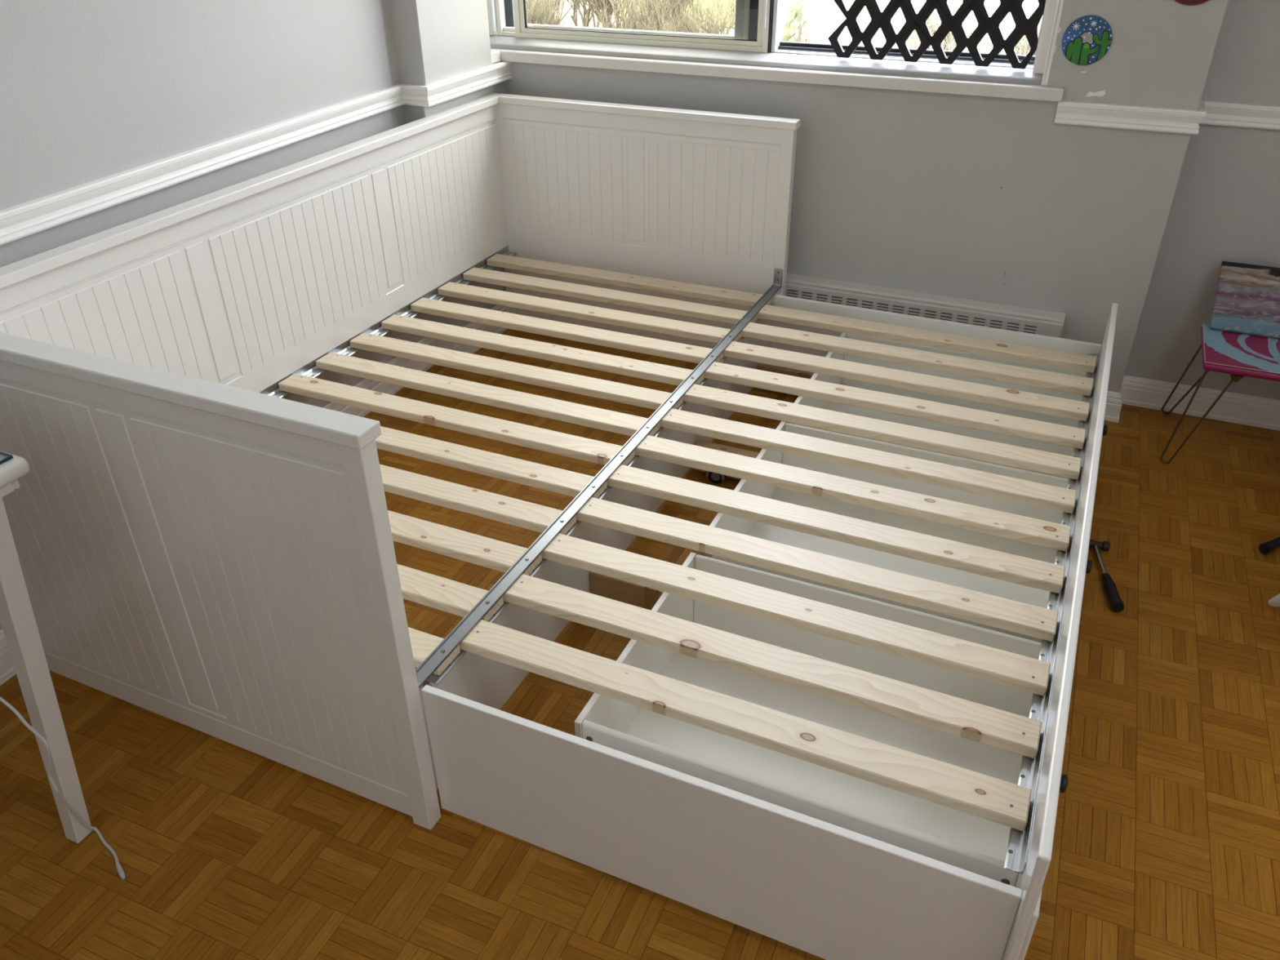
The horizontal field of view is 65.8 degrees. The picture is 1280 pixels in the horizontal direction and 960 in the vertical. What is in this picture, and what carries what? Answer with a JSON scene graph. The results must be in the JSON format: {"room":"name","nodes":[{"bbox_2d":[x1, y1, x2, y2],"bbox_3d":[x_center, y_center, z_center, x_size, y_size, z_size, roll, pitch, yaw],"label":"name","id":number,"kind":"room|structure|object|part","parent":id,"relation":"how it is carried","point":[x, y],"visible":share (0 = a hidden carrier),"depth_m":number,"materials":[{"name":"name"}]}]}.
{"room":"bedroom","nodes":[
{"label":"bedroom","id":0,"kind":"room"},
{"bbox_2d":[0,0,506,630],"bbox_3d":[-1.441,-0.689,1.649,0.387,2.470,4.590,12,34,20],"label":"wall","id":1,"kind":"structure","parent":0,"point":[91,91],"depth_m":2.31,"materials":[{"name":"paint"}]},
{"bbox_2d":[0,305,509,685],"bbox_3d":[-1.365,0.376,2.139,0.102,0.104,4.361,13,35,20],"label":"baseboard","id":2,"kind":"structure","parent":1,"relation":"attached to","point":[7,670],"depth_m":3.26,"materials":[{"name":"white paint"}]},
{"bbox_2d":[0,61,511,245],"bbox_3d":[-1.371,-0.335,1.692,0.117,0.059,4.361,13,35,20],"label":"trim","id":3,"kind":"structure","parent":1,"relation":"attached to","point":[17,222],"depth_m":2.40,"materials":[{"name":"white paint"}]},
{"bbox_2d":[0,328,1279,959],"bbox_3d":[0.082,0.687,1.772,3.605,0.060,4.809,13,35,21],"label":"floor","id":4,"kind":"structure","parent":0,"point":[1166,840],"depth_m":1.84,"materials":[{"name":"brown wood"}]},
{"bbox_2d":[0,450,92,843],"bbox_3d":[-1.355,0.498,1.330,0.484,0.757,1.106,13,35,21],"label":"desk","id":5,"kind":"object","parent":4,"relation":"on","point":[17,619],"visible":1,"depth_m":1.60,"materials":[{"name":"white paint"}]},
{"bbox_2d":[0,696,124,879],"bbox_3d":[-1.024,0.455,1.661,0.292,0.472,0.070,10,34,16],"label":"charging cable","id":6,"kind":"object","parent":4,"relation":"on","point":[119,868],"visible":1,"depth_m":1.67,"materials":[{"name":"grey plastic"}]},
{"bbox_2d":[0,93,800,830],"bbox_3d":[-0.436,-0.332,2.567,1.072,0.830,2.093,13,35,21],"label":"daybed","id":7,"kind":"object","parent":4,"relation":"on","point":[199,546],"visible":0.98,"depth_m":2.21,"materials":[{"name":"white paint"}]},
{"bbox_3d":[-0.859,0.167,1.783,0.980,0.790,0.033,13,35,21],"label":"panel","id":8,"kind":"part","parent":7,"relation":"part of","materials":[{"name":"white paint"}]},
{"bbox_3d":[-0.905,-0.547,2.683,0.026,0.536,2.009,13,35,21],"label":"panel","id":9,"kind":"part","parent":7,"relation":"part of","materials":[{"name":"white paint"}]},
{"bbox_3d":[-0.874,-0.343,2.797,0.036,0.027,1.999,13,35,21],"label":"slat rail","id":10,"kind":"part","parent":7,"relation":"part of","materials":[{"name":"wood"}]},
{"bbox_3d":[-0.395,0.284,1.606,0.039,0.808,0.034,13,35,21],"label":"leg","id":11,"kind":"part","parent":7,"relation":"part of","materials":[{"name":"white paint"}]},
{"bbox_3d":[-0.476,-0.929,3.539,0.039,0.808,0.034,13,35,21],"label":"leg","id":12,"kind":"part","parent":7,"relation":"part of","materials":[{"name":"white paint"}]},
{"bbox_3d":[0.031,-0.143,2.435,0.030,0.005,1.993,13,35,21],"label":"rail","id":13,"kind":"part","parent":7,"relation":"part of","materials":[{"name":"metal"}]},
{"bbox_3d":[-0.012,-0.829,3.353,0.980,0.790,0.033,13,35,21],"label":"panel","id":14,"kind":"part","parent":7,"relation":"part of","materials":[{"name":"white paint"}]},
{"bbox_3d":[0.451,-0.712,3.177,0.039,0.808,0.034,13,35,21],"label":"leg","id":15,"kind":"part","parent":7,"relation":"part of","materials":[{"name":"white paint"}]},
{"bbox_2d":[418,294,1118,959],"bbox_3d":[0.469,0.074,2.268,1.065,0.443,1.964,13,35,21],"label":"bed","id":16,"kind":"object","parent":4,"relation":"on","point":[837,730],"visible":0.98,"depth_m":1.86,"materials":[{"name":"white paint"}]},
{"bbox_3d":[0.022,-0.097,2.433,0.032,0.025,1.867,13,35,21],"label":"slat rail","id":17,"kind":"part","parent":16,"relation":"part of","materials":[{"name":"metal"}]},
{"bbox_2d":[705,471,724,480],"bbox_3d":[0.211,-0.019,2.769,0.057,0.033,0.009,13,35,21],"label":"caster wheel","id":18,"kind":"object","parent":16,"relation":"attached to","point":[712,476],"depth_m":2.78,"materials":[{"name":"grey plastic"}]},
{"bbox_3d":[0.074,0.576,1.572,0.961,0.296,0.015,13,35,21],"label":"panel","id":19,"kind":"part","parent":16,"relation":"part of","materials":[{"name":"white paint"}]},
{"bbox_3d":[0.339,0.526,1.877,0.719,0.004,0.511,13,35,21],"label":"drawer","id":20,"kind":"part","parent":16,"relation":"part of","materials":[{"name":"white wood"}]},
{"bbox_3d":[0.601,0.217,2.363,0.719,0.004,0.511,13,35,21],"label":"drawer","id":21,"kind":"part","parent":16,"relation":"part of","materials":[{"name":"white wood"}]},
{"bbox_3d":[0.867,-0.358,3.044,0.961,0.296,0.016,13,35,21],"label":"panel","id":22,"kind":"part","parent":16,"relation":"part of","materials":[{"name":"white paint"}]},
{"bbox_3d":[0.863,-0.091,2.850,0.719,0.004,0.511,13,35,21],"label":"drawer","id":23,"kind":"part","parent":16,"relation":"part of","materials":[{"name":"white wood"}]},
{"bbox_3d":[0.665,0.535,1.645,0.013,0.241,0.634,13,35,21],"label":"drawer","id":24,"kind":"part","parent":16,"relation":"part of","materials":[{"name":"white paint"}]},
{"bbox_3d":[0.904,0.085,2.085,0.025,0.027,1.850,13,35,21],"label":"slat rail","id":25,"kind":"part","parent":16,"relation":"part of","materials":[{"name":"metal"}]},
{"bbox_3d":[0.909,0.164,2.088,0.016,0.413,1.964,13,35,21],"label":"panel","id":26,"kind":"part","parent":16,"relation":"part of","materials":[{"name":"white paint"}]},
{"bbox_3d":[0.692,0.500,1.636,0.028,0.032,0.032,13,35,21],"label":"knob","id":27,"kind":"part","parent":16,"relation":"part of","materials":[{"name":"black"}]},
{"bbox_3d":[0.959,0.185,2.132,0.028,0.032,0.032,13,35,21],"label":"knob","id":28,"kind":"part","parent":16,"relation":"part of","materials":[{"name":"black"}]},
{"bbox_3d":[1.230,-0.134,2.635,0.028,0.032,0.032,13,35,21],"label":"knob","id":29,"kind":"part","parent":16,"relation":"part of","materials":[{"name":"black"}]},
{"bbox_2d":[1088,539,1124,612],"bbox_3d":[1.102,0.222,2.407,0.105,0.030,0.269,7,33,12],"label":"hammer","id":30,"kind":"object","parent":4,"relation":"on","point":[1117,605],"visible":0.8,"depth_m":2.36,"materials":[{"name":"metal"}]},
{"bbox_2d":[1160,323,1279,463],"bbox_3d":[1.875,-0.191,2.740,0.708,0.361,0.428,13,35,21],"label":"folding table","id":31,"kind":"object","parent":4,"relation":"on","point":[1238,355],"visible":1,"depth_m":2.66,"materials":[{"name":"pink paint"}]},
{"bbox_3d":[1.626,-0.299,2.941,0.067,0.335,0.223,-1,32,-1],"label":"leg","id":32,"kind":"part","parent":31,"relation":"part of","materials":[{"name":"black metal"}]},
{"bbox_3d":[1.524,-0.163,2.727,0.042,0.334,0.132,-18,36,-26],"label":"leg","id":33,"kind":"part","parent":31,"relation":"part of","materials":[{"name":"black metal"}]},
{"bbox_2d":[1229,373,1244,382],"bbox_3d":[1.570,-0.271,2.606,0.042,0.023,0.044,13,35,21],"label":"socket","id":34,"kind":"object","parent":31,"relation":"attached to","point":[1235,377],"depth_m":2.59,"materials":[{"name":"gold metal"}]},
{"bbox_2d":[1209,261,1279,338],"bbox_3d":[1.911,-0.459,2.689,0.620,0.142,0.181,13,35,21],"label":"canvas","id":35,"kind":"object","parent":31,"relation":"on","point":[1247,298],"visible":1,"depth_m":2.76},
{"bbox_2d":[1258,536,1279,554],"bbox_3d":[1.672,-0.162,2.332,0.257,0.750,0.030,-15,35,-21],"label":"stand foot","id":36,"kind":"object","parent":4,"relation":"on","point":[1267,547],"visible":1,"depth_m":2.48,"materials":[{"name":"black plastic"}]},
{"bbox_2d":[1267,593,1279,607],"bbox_3d":[1.587,0.256,1.956,0.520,0.435,0.520,13,35,21],"label":"stool","id":37,"kind":"object","parent":4,"relation":"on","point":[1274,602],"visible":1,"depth_m":2.28,"materials":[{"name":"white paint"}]},
{"bbox_2d":[489,0,1227,392],"bbox_3d":[0.441,-1.488,2.887,2.289,2.470,0.279,13,35,21],"label":"wall","id":38,"kind":"structure","parent":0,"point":[993,199],"depth_m":2.93,"materials":[{"name":"paint"}]},
{"bbox_2d":[486,0,1035,68],"bbox_3d":[0.283,-1.907,2.772,1.815,1.296,0.096,13,35,21],"label":"window","id":39,"kind":"structure","parent":38,"relation":"attached to","point":[757,23],"depth_m":3.09,"materials":[{"name":"beige metal"}]},
{"bbox_3d":[0.283,-1.907,2.772,1.815,1.295,0.096,13,35,21],"label":"frame","id":40,"kind":"part","parent":39,"relation":"part of","materials":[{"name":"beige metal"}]},
{"bbox_3d":[-0.065,-1.464,3.255,0.798,0.036,0.023,13,35,21],"label":"rail","id":41,"kind":"part","parent":39,"relation":"part of","materials":[{"name":"grey metal"}]},
{"bbox_3d":[-0.017,-1.950,2.875,0.896,1.266,0.024,13,35,21],"label":"sash","id":42,"kind":"part","parent":39,"relation":"part of","materials":[{"name":"beige metal"}]},
{"bbox_2d":[785,272,1066,337],"bbox_3d":[0.835,-0.481,3.207,0.968,0.266,0.063,13,35,21],"label":"baseboard heater","id":43,"kind":"object","parent":38,"relation":"attached to","point":[990,314],"visible":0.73,"depth_m":3.11,"materials":[{"name":"white metal"}]},
{"bbox_2d":[827,0,1045,69],"bbox_3d":[0.822,-1.628,2.594,0.587,0.997,0.013,13,35,21],"label":"lattice panel","id":44,"kind":"object","parent":38,"relation":"on","point":[1028,27],"visible":1,"depth_m":2.80,"materials":[{"name":"black plastic"}]},
{"bbox_2d":[1062,14,1112,65],"bbox_3d":[1.184,-1.165,2.622,0.122,0.122,0.006,13,35,21],"label":"painting","id":45,"kind":"object","parent":38,"relation":"attached to","point":[1087,39],"visible":1,"depth_m":2.62,"materials":[{"name":"blue"}]},
{"bbox_2d":[1174,0,1208,5],"bbox_3d":[1.384,-1.258,2.455,0.146,0.146,0.005,13,35,21],"label":"painting","id":46,"kind":"object","parent":38,"relation":"attached to","point":[1190,2],"visible":1,"depth_m":2.49,"materials":[{"name":"red"}]},
{"bbox_2d":[1124,0,1279,399],"bbox_3d":[2.078,-1.201,2.400,1.201,2.470,0.150,13,35,21],"label":"wall","id":47,"kind":"structure","parent":0,"point":[1225,206],"depth_m":2.81,"materials":[{"name":"paint"}]},
{"bbox_2d":[1053,100,1279,134],"bbox_3d":[1.847,-0.891,2.519,1.474,0.059,0.160,13,35,21],"label":"trim","id":48,"kind":"structure","parent":47,"relation":"attached to","point":[1180,121],"depth_m":2.66,"materials":[{"name":"white paint"}]},
{"bbox_2d":[1104,374,1279,431],"bbox_3d":[1.924,-0.159,2.943,1.325,0.091,0.158,13,35,21],"label":"baseboard","id":49,"kind":"structure","parent":47,"relation":"attached to","point":[1233,407],"depth_m":3.06,"materials":[{"name":"white paint"}]},
{"label":"outside","id":50,"kind":"structure","parent":0,"visible":0},
{"bbox_2d":[532,0,1041,53],"bbox_3d":[19.873,-32.950,64.557,160.000,0.330,134.000,13,35,21],"label":"ground","id":51,"kind":"structure","parent":50,"point":[828,15],"depth_m":47.12,"materials":[{"name":"grey snow"}]},
{"bbox_2d":[513,0,564,25],"bbox_3d":[-2.608,-10.283,24.729,1.520,4.262,1.923,-6,33,-9],"label":"bare tree","id":52,"kind":"object","parent":51,"relation":"on","point":[538,18],"visible":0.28,"depth_m":23.73,"materials":[{"name":"brown plant"}]},
{"bbox_2d":[512,0,577,24],"bbox_3d":[-3.040,-13.781,29.864,2.482,4.759,2.567,13,35,21],"label":"bare tree","id":53,"kind":"object","parent":51,"relation":"on","point":[556,2],"visible":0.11,"depth_m":29.98,"materials":[{"name":"brown plant"}]},
{"bbox_2d":[566,0,599,27],"bbox_3d":[-1.764,-16.648,34.655,2.334,4.486,2.152,6,33,11],"label":"bare tree","id":54,"kind":"object","parent":51,"relation":"on","point":[585,24],"visible":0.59,"depth_m":34.66,"materials":[{"name":"brown plant"}]},
{"bbox_2d":[579,0,635,28],"bbox_3d":[-0.805,-13.687,29.478,2.251,4.958,2.684,2,32,5],"label":"bare tree","id":55,"kind":"object","parent":51,"relation":"on","point":[595,3],"visible":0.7,"depth_m":29.11,"materials":[{"name":"brown plant"}]},
{"bbox_2d":[595,0,679,31],"bbox_3d":[0.100,-10.046,24.190,2.064,4.401,2.460,13,35,21],"label":"bare tree","id":56,"kind":"object","parent":51,"relation":"on","point":[631,23],"visible":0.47,"depth_m":23.28,"materials":[{"name":"brown plant"}]},
{"bbox_2d":[633,0,707,33],"bbox_3d":[0.910,-12.568,28.411,2.187,4.162,2.710,1,32,2],"label":"bare tree","id":57,"kind":"object","parent":51,"relation":"on","point":[691,4],"visible":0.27,"depth_m":27.51,"materials":[{"name":"brown plant"}]},
{"bbox_2d":[659,0,688,23],"bbox_3d":[1.014,-16.336,33.886,2.278,4.727,2.654,-17,36,-25],"label":"bare tree","id":58,"kind":"object","parent":51,"relation":"on","point":[670,1],"visible":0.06,"depth_m":33.83,"materials":[{"name":"brown plant"}]},
{"bbox_2d":[643,0,735,35],"bbox_3d":[1.366,-9.352,23.118,2.651,4.336,2.603,0,32,0],"label":"bare tree","id":59,"kind":"object","parent":51,"relation":"on","point":[712,28],"visible":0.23,"depth_m":21.93,"materials":[{"name":"brown plant"}]},
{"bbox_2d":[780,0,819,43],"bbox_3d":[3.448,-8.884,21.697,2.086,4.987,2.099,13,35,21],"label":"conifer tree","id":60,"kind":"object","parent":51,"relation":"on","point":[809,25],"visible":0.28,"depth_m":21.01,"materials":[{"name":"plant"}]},
{"bbox_2d":[895,0,990,52],"bbox_3d":[7.102,-9.677,23.612,2.333,4.242,2.544,13,35,21],"label":"bare tree","id":61,"kind":"object","parent":51,"relation":"on","point":[915,43],"visible":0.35,"depth_m":23.04,"materials":[{"name":"brown plant"}]},
{"bbox_2d":[1002,6,1043,55],"bbox_3d":[9.266,-9.347,23.020,2.096,4.290,2.096,0,32,1],"label":"bare tree","id":62,"kind":"object","parent":51,"relation":"on","point":[1022,47],"visible":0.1,"depth_m":22.24,"materials":[{"name":"brown plant"}]}
]}

